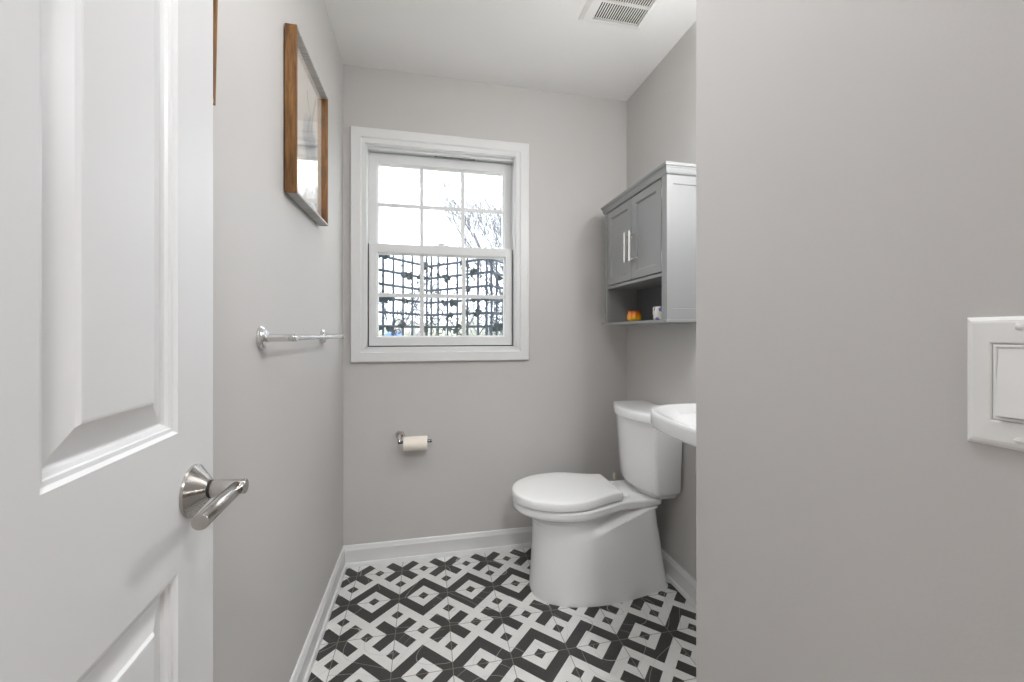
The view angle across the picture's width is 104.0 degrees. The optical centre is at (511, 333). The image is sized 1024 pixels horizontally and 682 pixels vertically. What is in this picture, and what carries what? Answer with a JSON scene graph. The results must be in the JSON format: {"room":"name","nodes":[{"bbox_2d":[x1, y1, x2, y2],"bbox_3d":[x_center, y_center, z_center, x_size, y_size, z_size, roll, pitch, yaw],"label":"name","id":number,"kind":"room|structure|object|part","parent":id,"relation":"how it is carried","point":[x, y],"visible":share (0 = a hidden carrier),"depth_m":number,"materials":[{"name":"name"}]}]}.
{"room":"bathroom","nodes":[
{"label":"bathroom","id":0,"kind":"room"},
{"bbox_2d":[213,0,342,681],"bbox_3d":[-0.656,-0.087,0.878,0.120,2.440,2.429,0,0,-12],"label":"wall","id":1,"kind":"structure","parent":0,"point":[278,408],"depth_m":1.03,"materials":[{"name":"grey paint"}]},
{"bbox_2d":[213,0,217,104],"bbox_3d":[-0.497,-0.636,0.528,0.035,0.471,0.354,1,0,-12],"label":"picture frame","id":2,"kind":"object","parent":1,"relation":"attached to","point":[215,2],"visible":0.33,"depth_m":0.70,"materials":[{"name":"brown wood"}]},
{"bbox_2d":[256,326,344,349],"bbox_3d":[-0.635,0.011,1.270,0.082,0.058,0.638,0,0,-12],"label":"towel bar","id":3,"kind":"object","parent":1,"relation":"attached to","point":[263,337],"visible":1,"depth_m":0.98,"materials":[{"name":"silver metal"}]},
{"bbox_3d":[-0.569,0.011,0.988,0.070,0.020,0.020,0,0,-12],"label":"post","id":4,"kind":"part","parent":3,"relation":"part of","materials":[{"name":"silver metal"}]},
{"bbox_2d":[285,23,327,225],"bbox_3d":[-0.668,-0.640,1.315,0.035,0.479,0.368,0,0,-12],"label":"picture frame","id":5,"kind":"object","parent":1,"relation":"attached to","point":[306,99],"visible":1,"depth_m":1.27,"materials":[{"name":"brown wood"}]},
{"bbox_3d":[-0.629,-0.640,1.139,0.032,0.479,0.008,0,0,-12],"label":"frame","id":6,"kind":"part","parent":5,"relation":"part of","materials":[{"name":"brown wood"}]},
{"bbox_3d":[-0.667,-0.405,1.315,0.032,0.008,0.352,0,0,-12],"label":"frame rail","id":7,"kind":"part","parent":5,"relation":"part of","materials":[{"name":"grey wood"}]},
{"bbox_2d":[298,48,320,215],"bbox_3d":[-0.674,-0.640,1.313,0.004,0.464,0.352,0,0,-12],"label":"print","id":8,"kind":"object","parent":5,"relation":"on","point":[309,88],"depth_m":1.33},
{"bbox_3d":[-0.667,-0.876,1.315,0.032,0.008,0.352,0,0,-12],"label":"frame rail","id":9,"kind":"part","parent":5,"relation":"part of","materials":[{"name":"grey wood"}]},
{"bbox_3d":[-0.704,-0.640,1.491,0.032,0.479,0.008,0,0,-12],"label":"frame","id":10,"kind":"part","parent":5,"relation":"part of","materials":[{"name":"brown wood"}]},
{"bbox_2d":[289,546,346,681],"bbox_3d":[-0.586,1.082,0.883,0.020,0.102,2.169,0,0,-12],"label":"baseboard","id":11,"kind":"structure","parent":1,"relation":"attached to","point":[302,671],"depth_m":1.47,"materials":[{"name":"white paint"}]},
{"bbox_2d":[343,64,626,545],"bbox_3d":[-0.101,-0.087,2.165,1.497,2.440,0.140,0,0,-12],"label":"wall","id":12,"kind":"structure","parent":0,"point":[491,426],"depth_m":2.10,"materials":[{"name":"grey paint"}]},
{"bbox_2d":[395,430,431,443],"bbox_3d":[-0.486,0.508,1.970,0.178,0.049,0.081,0,0,-12],"label":"toilet paper holder","id":13,"kind":"object","parent":12,"relation":"attached to","point":[400,434],"visible":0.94,"depth_m":1.98,"materials":[{"name":"silver metal"}]},
{"bbox_2d":[403,436,426,450],"bbox_3d":[-0.469,0.537,1.940,0.113,0.074,0.067,0,0,-12],"label":"toilet paper roll","id":14,"kind":"object","parent":13,"relation":"hanging from","point":[412,443],"visible":0.97,"depth_m":1.91,"materials":[{"name":"paper"}]},
{"bbox_2d":[344,526,531,567],"bbox_3d":[-0.085,1.082,2.087,1.497,0.102,0.020,0,0,-12],"label":"baseboard","id":15,"kind":"structure","parent":12,"relation":"attached to","point":[404,550],"depth_m":2.02,"materials":[{"name":"white paint"}]},
{"bbox_2d":[350,126,528,362],"bbox_3d":[-0.361,-0.432,2.101,0.894,1.148,0.158,0,0,-12],"label":"window","id":16,"kind":"structure","parent":12,"relation":"in","point":[370,148],"depth_m":2.05,"materials":[{"name":"white paint"}]},
{"bbox_3d":[-0.367,-0.665,2.118,0.737,0.507,0.034,0,0,-12],"label":"sash","id":17,"kind":"part","parent":16,"relation":"part of","materials":[{"name":"white plastic"}]},
{"bbox_3d":[-0.360,-0.194,2.081,0.729,0.513,0.034,0,0,-12],"label":"sash","id":18,"kind":"part","parent":16,"relation":"part of","materials":[{"name":"white plastic"}]},
{"bbox_2d":[308,547,695,681],"bbox_3d":[0.129,1.173,1.074,1.737,0.080,2.369,0,0,-12],"label":"floor","id":19,"kind":"structure","parent":0,"point":[478,617],"depth_m":1.52,"materials":[{"name":"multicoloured tile"}]},
{"bbox_2d":[512,400,681,607],"bbox_3d":[0.356,0.739,1.828,0.721,0.788,0.388,0,0,-12],"label":"toilet","id":20,"kind":"object","parent":19,"relation":"on","point":[596,539],"visible":1,"depth_m":1.71,"materials":[{"name":"white ceramic"}]},
{"bbox_3d":[0.232,0.704,1.802,0.467,0.040,0.368,0,0,-12],"label":"lid","id":21,"kind":"part","parent":20,"relation":"part of","materials":[{"name":"white plastic"}]},
{"bbox_3d":[0.349,0.932,1.826,0.698,0.402,0.362,0,0,-12],"label":"bowl","id":22,"kind":"part","parent":20,"relation":"part of","materials":[{"name":"white ceramic"}]},
{"bbox_3d":[0.608,0.367,1.881,0.207,0.044,0.388,0,0,-12],"label":"tank lid","id":23,"kind":"part","parent":20,"relation":"part of","materials":[{"name":"white ceramic"}]},
{"bbox_3d":[0.612,0.560,1.882,0.191,0.342,0.366,0,0,-12],"label":"tank","id":24,"kind":"part","parent":20,"relation":"part of","materials":[{"name":"white ceramic"}]},
{"bbox_2d":[650,403,695,446],"bbox_3d":[0.676,0.650,1.277,0.339,0.965,0.612,0,0,-12],"label":"pedestal sink","id":25,"kind":"object","parent":19,"relation":"on","point":[677,421],"visible":0.16,"depth_m":1.39,"materials":[{"name":"white ceramic"}]},
{"bbox_2d":[323,0,695,100],"bbox_3d":[0.017,-1.357,0.162,2.600,0.100,4.109,0,0,-12],"label":"ceiling","id":26,"kind":"structure","parent":0,"point":[531,44],"depth_m":1.80,"materials":[{"name":"white paint"}]},
{"bbox_2d":[578,0,662,29],"bbox_3d":[0.441,-1.300,1.577,0.290,0.013,0.233,0,0,-12],"label":"ceiling vent","id":27,"kind":"object","parent":26,"relation":"in","point":[634,14],"visible":1,"depth_m":1.62,"materials":[{"name":"white plastic"}]},
{"bbox_2d":[627,21,695,579],"bbox_3d":[0.835,-0.087,1.644,0.120,2.440,1.546,0,0,-12],"label":"wall","id":28,"kind":"structure","parent":0,"point":[661,113],"depth_m":1.85,"materials":[{"name":"grey paint"}]},
{"bbox_2d":[601,161,695,324],"bbox_3d":[0.615,-0.354,1.857,0.222,0.623,0.604,0,0,-12],"label":"upper cabinet","id":29,"kind":"object","parent":28,"relation":"attached to","point":[650,227],"visible":0.92,"depth_m":1.67,"materials":[{"name":"grey paint"}]},
{"bbox_3d":[0.530,-0.433,1.955,0.018,0.372,0.246,0,0,-12],"label":"door","id":30,"kind":"part","parent":29,"relation":"part of","materials":[{"name":"grey paint"}]},
{"bbox_3d":[0.581,-0.340,2.120,0.179,0.574,0.016,0,0,-12],"label":"panel","id":31,"kind":"part","parent":29,"relation":"part of","materials":[{"name":"grey paint"}]},
{"bbox_3d":[0.528,-0.390,1.825,0.039,0.135,0.012,0,0,-12],"label":"handle","id":32,"kind":"part","parent":29,"relation":"part of","materials":[{"name":"silver metal"}]},
{"bbox_3d":[0.537,-0.390,1.782,0.039,0.135,0.012,0,0,-12],"label":"handle","id":33,"kind":"part","parent":29,"relation":"part of","materials":[{"name":"silver metal"}]},
{"bbox_2d":[627,311,641,320],"bbox_3d":[0.583,-0.080,1.909,0.068,0.049,0.065,0,0,-12],"label":"candle jar","id":34,"kind":"object","parent":29,"relation":"on","point":[632,315],"visible":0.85,"depth_m":1.88,"materials":[{"name":"orange glass"}]},
{"bbox_2d":[607,273,661,289],"bbox_3d":[0.634,-0.236,1.854,0.173,0.014,0.525,0,0,-12],"label":"shelf","id":35,"kind":"object","parent":29,"relation":"attached to","point":[643,281],"depth_m":1.88,"materials":[{"name":"grey paint"}]},
{"bbox_3d":[0.564,-0.341,1.839,0.032,0.572,0.556,0,0,-12],"label":"frame","id":36,"kind":"part","parent":29,"relation":"part of","materials":[{"name":"grey paint"}]},
{"bbox_3d":[0.581,-0.433,1.717,0.018,0.372,0.232,0,0,-12],"label":"door","id":37,"kind":"part","parent":29,"relation":"part of","materials":[{"name":"grey paint"}]},
{"bbox_3d":[0.629,-0.645,1.853,0.196,0.042,0.592,0,0,-12],"label":"crown","id":38,"kind":"part","parent":29,"relation":"part of","materials":[{"name":"grey paint"}]},
{"bbox_3d":[0.722,-0.340,1.873,0.006,0.574,0.525,0,0,-12],"label":"panel","id":39,"kind":"part","parent":29,"relation":"part of","materials":[{"name":"grey wood"}]},
{"bbox_2d":[653,306,661,319],"bbox_3d":[0.630,-0.084,1.688,0.068,0.056,0.068,0,0,-12],"label":"ceramic cup","id":40,"kind":"object","parent":29,"relation":"on","point":[657,311],"visible":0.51,"depth_m":1.67,"materials":[{"name":"white ceramic"}]},
{"bbox_3d":[0.693,-0.340,1.590,0.179,0.574,0.016,0,0,-12],"label":"panel","id":41,"kind":"part","parent":29,"relation":"part of","materials":[{"name":"grey paint"}]},
{"bbox_2d":[661,548,695,608],"bbox_3d":[0.781,1.082,1.561,0.020,0.102,1.406,0,0,-12],"label":"baseboard","id":42,"kind":"structure","parent":28,"relation":"attached to","point":[683,582],"depth_m":1.75,"materials":[{"name":"white paint"}]},
{"bbox_2d":[696,0,1023,681],"bbox_3d":[0.790,-0.087,0.393,0.724,2.440,0.883,0,0,-12],"label":"wall","id":43,"kind":"structure","parent":0,"point":[860,163],"depth_m":0.48,"materials":[{"name":"grey paint"}]},
{"bbox_2d":[967,316,1023,451],"bbox_3d":[0.427,0.043,0.336,0.009,0.114,0.070,0,0,-12],"label":"light switch","id":44,"kind":"object","parent":43,"relation":"attached to","point":[995,345],"visible":1,"depth_m":0.35,"materials":[{"name":"white plastic"}]},
{"bbox_3d":[0.078,-0.087,-0.147,0.893,2.440,0.120,0,0,-12],"label":"wall","id":45,"kind":"structure","parent":0,"visible":0},
{"bbox_2d":[0,0,248,681],"bbox_3d":[-0.313,0.114,0.224,0.148,2.022,0.702,0,0,-20],"label":"door","id":46,"kind":"structure","parent":45,"relation":"in","point":[108,509],"depth_m":0.35,"materials":[{"name":"white paint"}]},
{"bbox_3d":[-0.391,0.197,0.503,0.019,0.064,0.064,0,0,-16],"label":"handle","id":47,"kind":"part","parent":46,"relation":"part of","materials":[{"name":"silver metal"}]},
{"bbox_3d":[-0.339,0.197,0.468,0.017,0.017,0.108,0,0,-16],"label":"lever","id":48,"kind":"part","parent":46,"relation":"part of","materials":[{"name":"silver metal"}]},
{"label":"outside","id":49,"kind":"structure","parent":0,"visible":0},
{"bbox_3d":[-9.516,1.583,45.112,120.000,0.200,87.791,0,0,-12],"label":"ground","id":50,"kind":"structure","parent":49,"visible":0},
{"bbox_2d":[384,332,401,335],"bbox_3d":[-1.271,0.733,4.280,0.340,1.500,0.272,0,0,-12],"label":"barrel","id":51,"kind":"object","parent":50,"relation":"on","point":[389,333],"visible":0.16,"depth_m":4.21,"materials":[{"name":"blue plastic"}]},
{"bbox_2d":[380,239,445,335],"bbox_3d":[-1.457,0.081,5.437,1.277,2.806,1.265,0,0,31],"label":"bare shrub","id":52,"kind":"object","parent":50,"relation":"on","point":[385,304],"visible":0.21,"depth_m":5.42,"materials":[{"name":"grey plant"}]},
{"bbox_2d":[379,243,502,335],"bbox_3d":[-0.589,0.414,3.028,1.772,2.138,0.626,0,0,-29],"label":"trellis","id":53,"kind":"object","parent":50,"relation":"on","point":[392,258],"visible":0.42,"depth_m":3.03,"materials":[{"name":"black metal"}]},
{"bbox_3d":[-0.685,0.414,3.300,0.060,2.138,0.060,0,0,-12],"label":"post","id":54,"kind":"part","parent":53,"relation":"part of","materials":[{"name":"white wood"}]},
{"bbox_2d":[379,255,502,335],"bbox_3d":[-0.590,-0.285,3.020,1.791,0.640,0.631,0,0,-31],"label":"climbing vine","id":55,"kind":"object","parent":53,"relation":"attached to","point":[499,328],"visible":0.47,"depth_m":3.05,"materials":[{"name":"green plant"}]},
{"bbox_3d":[-0.169,0.459,2.938,0.060,2.048,0.060,0,0,-12],"label":"post","id":56,"kind":"part","parent":53,"relation":"part of","materials":[{"name":"white wood"}]},
{"bbox_2d":[379,317,502,335],"bbox_3d":[-8.463,-0.116,40.118,68.000,3.197,3.594,0,0,-12],"label":"hedge","id":57,"kind":"object","parent":50,"relation":"on","point":[475,321],"visible":0.02,"depth_m":39.20,"materials":[{"name":"green plant"}]},
{"bbox_2d":[396,169,502,335],"bbox_3d":[-0.534,-1.096,7.188,4.208,5.177,3.030,0,0,6],"label":"bare tree","id":58,"kind":"object","parent":50,"relation":"on","point":[472,205],"visible":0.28,"depth_m":6.75,"materials":[{"name":"grey plant"}]},
{"bbox_2d":[444,178,502,309],"bbox_3d":[-0.802,-1.601,12.436,4.171,6.189,2.592,0,0,42],"label":"bare tree","id":59,"kind":"object","parent":50,"relation":"on","point":[485,178],"visible":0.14,"depth_m":12.29,"materials":[{"name":"grey plant"}]}
]}

